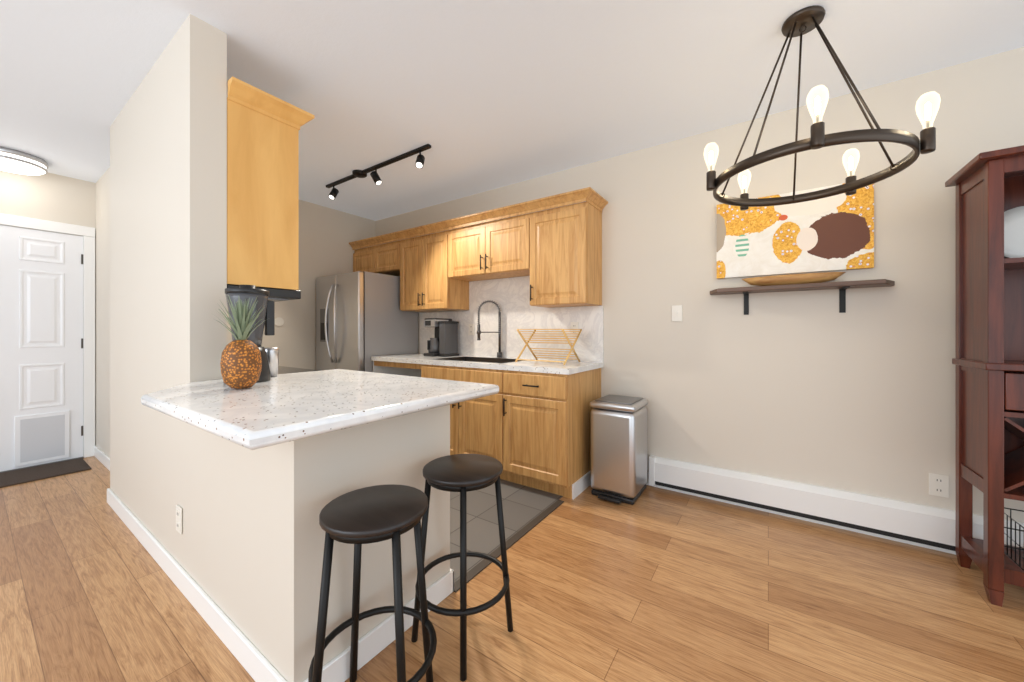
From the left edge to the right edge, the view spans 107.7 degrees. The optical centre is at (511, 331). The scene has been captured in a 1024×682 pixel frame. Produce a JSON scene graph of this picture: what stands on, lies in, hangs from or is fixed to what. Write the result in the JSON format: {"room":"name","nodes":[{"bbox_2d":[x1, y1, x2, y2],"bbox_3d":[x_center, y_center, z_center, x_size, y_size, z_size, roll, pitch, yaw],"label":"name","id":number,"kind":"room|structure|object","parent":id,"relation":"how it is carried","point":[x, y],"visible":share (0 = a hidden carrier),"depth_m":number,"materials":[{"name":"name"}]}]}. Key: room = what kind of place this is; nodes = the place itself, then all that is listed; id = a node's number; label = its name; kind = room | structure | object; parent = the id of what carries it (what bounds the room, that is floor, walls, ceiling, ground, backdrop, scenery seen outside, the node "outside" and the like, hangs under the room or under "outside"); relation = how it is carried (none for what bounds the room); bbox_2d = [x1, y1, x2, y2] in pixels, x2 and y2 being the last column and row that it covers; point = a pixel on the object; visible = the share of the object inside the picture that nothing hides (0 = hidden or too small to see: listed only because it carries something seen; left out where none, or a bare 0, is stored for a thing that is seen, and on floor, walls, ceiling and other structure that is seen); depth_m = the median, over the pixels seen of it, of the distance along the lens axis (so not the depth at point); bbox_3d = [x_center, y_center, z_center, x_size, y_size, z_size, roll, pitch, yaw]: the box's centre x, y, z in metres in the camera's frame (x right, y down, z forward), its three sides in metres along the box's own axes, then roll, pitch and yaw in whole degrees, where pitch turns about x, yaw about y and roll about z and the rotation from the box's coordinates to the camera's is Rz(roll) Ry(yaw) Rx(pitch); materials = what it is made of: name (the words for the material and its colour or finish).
{"room":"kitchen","nodes":[
{"label":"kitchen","id":0,"kind":"room"},
{"bbox_2d":[0,170,95,444],"bbox_3d":[-5.010,-0.115,1.976,0.100,2.550,4.000,0,0,34],"label":"wall","id":1,"kind":"structure","parent":0,"point":[57,198],"depth_m":3.29,"materials":[{"name":"beige paint"}]},
{"bbox_2d":[0,225,82,471],"bbox_3d":[-4.160,0.139,3.098,0.030,2.018,0.812,0,0,34],"label":"entry door","id":2,"kind":"structure","parent":1,"relation":"in","point":[41,347],"depth_m":3.23,"materials":[{"name":"white"}]},
{"bbox_2d":[0,213,94,472],"bbox_3d":[-4.154,0.098,3.093,0.050,2.125,0.960,0,0,34],"label":"door frame","id":3,"kind":"structure","parent":1,"relation":"attached to","point":[87,233],"depth_m":3.44,"materials":[{"name":"white wood"}]},
{"bbox_2d":[96,167,109,456],"bbox_3d":[-3.245,-0.115,3.125,1.515,2.550,0.110,0,0,34],"label":"wall","id":4,"kind":"structure","parent":0,"point":[103,313],"depth_m":3.31,"materials":[{"name":"beige paint"}]},
{"bbox_2d":[94,445,109,470],"bbox_3d":[-3.286,1.113,3.078,1.500,0.095,0.014,0,0,34],"label":"baseboard","id":5,"kind":"structure","parent":4,"relation":"attached to","point":[102,457],"depth_m":3.27,"materials":[{"name":"white wood"}]},
{"bbox_2d":[110,14,449,681],"bbox_3d":[-1.502,-0.115,2.104,2.515,2.550,0.665,0,0,34],"label":"wall","id":6,"kind":"structure","parent":0,"point":[168,206],"depth_m":1.65,"materials":[{"name":"beige paint"}]},
{"bbox_2d":[176,505,181,533],"bbox_3d":[-1.517,0.856,1.704,0.072,0.116,0.008,0,0,34],"label":"electrical outlet","id":7,"kind":"object","parent":6,"relation":"attached to","point":[178,518],"visible":1,"depth_m":1.69,"materials":[{"name":"white plastic"}]},
{"bbox_2d":[107,488,286,681],"bbox_3d":[-1.694,1.113,1.824,2.544,0.095,0.014,0,0,34],"label":"baseboard","id":8,"kind":"structure","parent":6,"relation":"attached to","point":[256,664],"depth_m":1.50,"materials":[{"name":"white wood"}]},
{"bbox_2d":[227,76,314,301],"bbox_3d":[-1.519,-0.669,2.107,0.832,1.002,0.377,0,0,34],"label":"upper cabinet","id":9,"kind":"object","parent":6,"relation":"attached to","point":[263,128],"visible":0.71,"depth_m":1.87,"materials":[{"name":"brown wood"}]},
{"bbox_2d":[141,369,498,449],"bbox_3d":[-0.789,0.240,1.507,1.165,0.040,0.905,0,0,34],"label":"countertop","id":10,"kind":"structure","parent":6,"relation":"on","point":[281,408],"depth_m":1.19,"materials":[{"name":"stone"}]},
{"bbox_2d":[214,295,265,388],"bbox_3d":[-1.042,0.042,1.436,0.184,0.355,0.176,0,0,34],"label":"pineapple","id":11,"kind":"object","parent":10,"relation":"on","point":[241,363],"visible":1,"depth_m":1.41,"materials":[{"name":"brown plant"}]},
{"bbox_2d":[223,285,274,382],"bbox_3d":[-1.154,0.009,1.651,0.170,0.420,0.190,0,0,34],"label":"blender","id":12,"kind":"object","parent":10,"relation":"on","point":[252,293],"visible":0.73,"depth_m":1.62,"materials":[{"name":"black plastic"}]},
{"bbox_2d":[265,347,278,376],"bbox_3d":[-1.176,0.148,1.823,0.072,0.140,0.072,0,0,34],"label":"steel cup","id":13,"kind":"object","parent":10,"relation":"on","point":[273,355],"visible":0.75,"depth_m":1.80,"materials":[{"name":"silver metal"}]},
{"bbox_2d":[303,570,453,681],"bbox_3d":[-0.458,1.113,1.389,0.014,0.095,0.693,0,0,34],"label":"baseboard","id":14,"kind":"structure","parent":6,"relation":"attached to","point":[376,640],"depth_m":1.34,"materials":[{"name":"white wood"}]},
{"bbox_2d":[227,200,375,370],"bbox_3d":[-2.357,-0.115,3.868,0.100,2.550,2.120,0,0,34],"label":"wall","id":15,"kind":"structure","parent":0,"point":[327,235],"depth_m":4.05,"materials":[{"name":"beige paint"}]},
{"bbox_2d":[275,317,283,325],"bbox_3d":[-2.353,-0.097,3.780,0.006,0.090,0.090,0,0,34],"label":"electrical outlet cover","id":16,"kind":"object","parent":15,"relation":"attached to","point":[279,321],"visible":0.9,"depth_m":3.78,"materials":[{"name":"white plastic"}]},
{"bbox_2d":[450,479,563,592],"bbox_3d":[-1.136,1.157,2.965,2.935,0.006,2.230,0,0,34],"label":"floor","id":17,"kind":"structure","parent":0,"point":[526,509],"depth_m":2.33,"materials":[{"name":"grey tile"}]},
{"bbox_2d":[278,366,320,373],"bbox_3d":[-1.480,0.645,2.223,0.767,1.030,0.596,0,0,34],"label":"range","id":18,"kind":"object","parent":17,"relation":"on","point":[283,370],"visible":0.02,"depth_m":2.33,"materials":[{"name":"silver metal"}]},
{"bbox_2d":[316,271,417,371],"bbox_3d":[-1.620,0.285,4.125,0.785,1.750,0.823,0,0,34],"label":"fridge","id":19,"kind":"object","parent":17,"relation":"on","point":[362,318],"visible":0.4,"depth_m":3.83,"materials":[{"name":"grey metal"}]},
{"bbox_2d":[415,364,502,478],"bbox_3d":[-0.267,0.725,3.332,0.914,0.870,0.639,0,0,34],"label":"base cabinet","id":20,"kind":"object","parent":17,"relation":"on","point":[476,425],"depth_m":2.97,"materials":[{"name":"brown wood"}]},
{"bbox_2d":[503,368,600,499],"bbox_3d":[0.327,0.725,2.925,0.526,0.870,0.639,0,0,34],"label":"base cabinet","id":21,"kind":"object","parent":17,"relation":"on","point":[528,424],"depth_m":2.67,"materials":[{"name":"brown wood"}]},
{"bbox_2d":[371,352,602,375],"bbox_3d":[-0.331,0.270,3.376,2.160,0.040,0.638,0,0,34],"label":"countertop","id":22,"kind":"structure","parent":21,"relation":"on","point":[571,366],"depth_m":3.08,"materials":[{"name":"white stone"}]},
{"bbox_2d":[424,318,458,356],"bbox_3d":[-0.721,0.058,3.795,0.248,0.380,0.272,0,0,34],"label":"coffee maker","id":23,"kind":"object","parent":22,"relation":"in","point":[443,342],"visible":1,"depth_m":3.73,"materials":[{"name":"black plastic"}]},
{"bbox_2d":[477,300,501,357],"bbox_3d":[-0.198,-0.024,3.512,0.202,0.544,0.199,0,0,34],"label":"faucet","id":24,"kind":"object","parent":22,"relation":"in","point":[499,352],"visible":1,"depth_m":3.53,"materials":[{"name":"grey metal"}]},
{"bbox_2d":[515,329,581,364],"bbox_3d":[0.289,0.113,2.953,0.436,0.264,0.310,0,0,34],"label":"dish rack","id":25,"kind":"object","parent":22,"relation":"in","point":[565,336],"visible":1,"depth_m":2.93,"materials":[{"name":"brown wood"}]},
{"bbox_2d":[0,456,1023,681],"bbox_3d":[-1.247,1.190,0.745,7.700,0.060,6.220,0,0,34],"label":"floor","id":26,"kind":"structure","parent":0,"point":[654,584],"depth_m":1.58,"materials":[{"name":"brown wood"}]},
{"bbox_2d":[0,458,91,487],"bbox_3d":[-3.928,1.154,2.962,0.450,0.012,0.750,0,0,34],"label":"doormat","id":27,"kind":"object","parent":26,"relation":"on","point":[21,476],"visible":0.98,"depth_m":3.04,"materials":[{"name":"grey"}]},
{"bbox_2d":[308,484,436,681],"bbox_3d":[-0.404,0.838,1.113,0.377,0.646,0.378,0,0,34],"label":"stool","id":28,"kind":"object","parent":26,"relation":"on","point":[357,518],"visible":1,"depth_m":1.06,"materials":[{"name":"black metal"}]},
{"bbox_2d":[411,454,512,681],"bbox_3d":[-0.186,0.838,1.431,0.355,0.646,0.355,0,0,34],"label":"stool","id":29,"kind":"object","parent":26,"relation":"on","point":[462,474],"visible":1,"depth_m":1.37,"materials":[{"name":"black metal"}]},
{"bbox_2d":[590,394,647,504],"bbox_3d":[0.765,0.824,2.692,0.324,0.672,0.397,0,0,34],"label":"trash can","id":30,"kind":"object","parent":26,"relation":"on","point":[618,449],"visible":1,"depth_m":2.57,"materials":[{"name":"silver metal"}]},
{"bbox_2d":[945,145,1023,606],"bbox_3d":[2.461,0.200,1.496,0.890,1.920,0.380,0,0,34],"label":"hutch","id":31,"kind":"object","parent":26,"relation":"on","point":[988,361],"visible":1,"depth_m":1.68,"materials":[{"name":"brown wood"}]},
{"bbox_2d":[995,505,1023,606],"bbox_3d":[2.374,0.919,1.574,0.364,0.184,0.245,0,0,34],"label":"basket","id":32,"kind":"object","parent":31,"relation":"on","point":[1013,555],"depth_m":1.67,"materials":[{"name":"black metal"}]},
{"bbox_2d":[0,0,1023,220],"bbox_3d":[-1.247,-1.430,0.745,7.700,0.080,6.220,0,0,34],"label":"ceiling","id":33,"kind":"structure","parent":0,"point":[479,96],"depth_m":1.99,"materials":[{"name":"white paint"}]},
{"bbox_2d":[0,147,47,175],"bbox_3d":[-3.963,-1.339,2.956,0.380,0.102,0.380,0,0,34],"label":"light","id":34,"kind":"object","parent":33,"relation":"attached to","point":[16,161],"visible":0.98,"depth_m":2.94,"materials":[{"name":"white glass"}]},
{"bbox_2d":[326,144,430,199],"bbox_3d":[-1.186,-1.311,3.175,1.395,0.158,0.120,0,0,34],"label":"track light","id":35,"kind":"object","parent":33,"relation":"attached to","point":[377,180],"visible":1,"depth_m":3.12,"materials":[{"name":"black metal"}]},
{"bbox_2d":[704,5,940,210],"bbox_3d":[1.287,-1.027,1.645,0.772,0.724,0.758,0,0,34],"label":"chandelier","id":36,"kind":"object","parent":33,"relation":"hanging from","point":[803,21],"visible":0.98,"depth_m":1.60,"materials":[{"name":"brown metal"}]},
{"bbox_2d":[376,47,1023,522],"bbox_3d":[0.894,-0.115,2.987,6.700,2.550,0.100,0,0,34],"label":"wall","id":37,"kind":"structure","parent":0,"point":[818,389],"depth_m":2.31,"materials":[{"name":"beige paint"}]},
{"bbox_2d":[349,239,396,275],"bbox_3d":[-1.624,-0.851,4.456,0.425,0.382,0.319,0,0,34],"label":"upper cabinet","id":38,"kind":"object","parent":37,"relation":"attached to","point":[362,258],"depth_m":4.33,"materials":[{"name":"brown wood"}]},
{"bbox_2d":[373,231,400,274],"bbox_3d":[-1.273,-0.851,4.216,0.425,0.382,0.319,0,0,34],"label":"upper cabinet","id":39,"kind":"object","parent":37,"relation":"attached to","point":[387,256],"depth_m":4.08,"materials":[{"name":"brown wood"}]},
{"bbox_2d":[397,220,468,311],"bbox_3d":[-0.811,-0.631,3.899,0.696,0.823,0.319,0,0,34],"label":"upper cabinet","id":40,"kind":"object","parent":37,"relation":"attached to","point":[426,285],"depth_m":3.74,"materials":[{"name":"brown wood"}]},
{"bbox_2d":[449,203,528,282],"bbox_3d":[-0.147,-0.776,3.444,0.914,0.533,0.319,0,0,34],"label":"upper cabinet","id":41,"kind":"object","parent":37,"relation":"attached to","point":[497,249],"depth_m":3.29,"materials":[{"name":"brown wood"}]},
{"bbox_2d":[419,276,603,362],"bbox_3d":[-0.153,-0.129,3.635,2.160,0.758,0.010,0,0,34],"label":"backsplash","id":42,"kind":"structure","parent":37,"relation":"attached to","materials":[{"name":"stone"}]},
{"bbox_2d":[469,324,473,334],"bbox_3d":[-0.413,-0.020,3.799,0.072,0.116,0.008,0,0,34],"label":"outlet","id":43,"kind":"object","parent":42,"relation":"attached to","point":[471,329],"visible":1,"depth_m":3.80,"materials":[{"name":"white plastic"}]},
{"bbox_2d":[571,322,577,335],"bbox_3d":[0.526,-0.020,3.156,0.072,0.116,0.008,0,0,34],"label":"outlet","id":44,"kind":"object","parent":42,"relation":"attached to","point":[574,325],"visible":0.73,"depth_m":3.15,"materials":[{"name":"white plastic"}]},
{"bbox_2d":[525,187,604,307],"bbox_3d":[0.435,-0.626,3.046,0.496,0.832,0.319,0,0,34],"label":"upper cabinet","id":45,"kind":"object","parent":37,"relation":"attached to","point":[555,254],"depth_m":2.90,"materials":[{"name":"brown wood"}]},
{"bbox_2d":[672,305,681,321],"bbox_3d":[1.194,-0.130,2.710,0.072,0.116,0.014,0,0,34],"label":"light switch","id":46,"kind":"object","parent":37,"relation":"attached to","point":[676,312],"visible":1,"depth_m":2.71,"materials":[{"name":"white plastic"}]},
{"bbox_2d":[717,183,873,278],"bbox_3d":[1.722,-0.610,2.338,0.780,0.500,0.033,0,0,34],"label":"painting","id":47,"kind":"object","parent":37,"relation":"attached to","point":[834,233],"visible":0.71,"depth_m":2.29,"materials":[{"name":"fabric"}]},
{"bbox_2d":[710,279,894,314],"bbox_3d":[1.696,-0.193,2.264,0.900,0.166,0.183,0,0,34],"label":"wall shelf","id":48,"kind":"object","parent":37,"relation":"attached to","point":[842,286],"visible":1,"depth_m":2.20,"materials":[{"name":"brown wood"}]},
{"bbox_2d":[741,272,845,285],"bbox_3d":[1.690,-0.306,2.273,0.510,0.060,0.150,0,0,34],"label":"dough bowl","id":49,"kind":"object","parent":48,"relation":"on","point":[805,278],"visible":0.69,"depth_m":2.21,"materials":[{"name":"brown wood"}]},
{"bbox_2d":[649,455,1023,554],"bbox_3d":[2.320,1.045,1.913,3.132,0.230,0.062,0,0,34],"label":"baseboard heater","id":50,"kind":"object","parent":37,"relation":"attached to","point":[926,526],"visible":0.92,"depth_m":2.22,"materials":[{"name":"white metal"}]},
{"bbox_2d":[929,473,948,497],"bbox_3d":[2.261,0.815,1.983,0.072,0.116,0.008,0,0,34],"label":"outlet","id":51,"kind":"object","parent":37,"relation":"attached to","point":[938,484],"visible":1,"depth_m":1.98,"materials":[{"name":"white plastic"}]}
]}

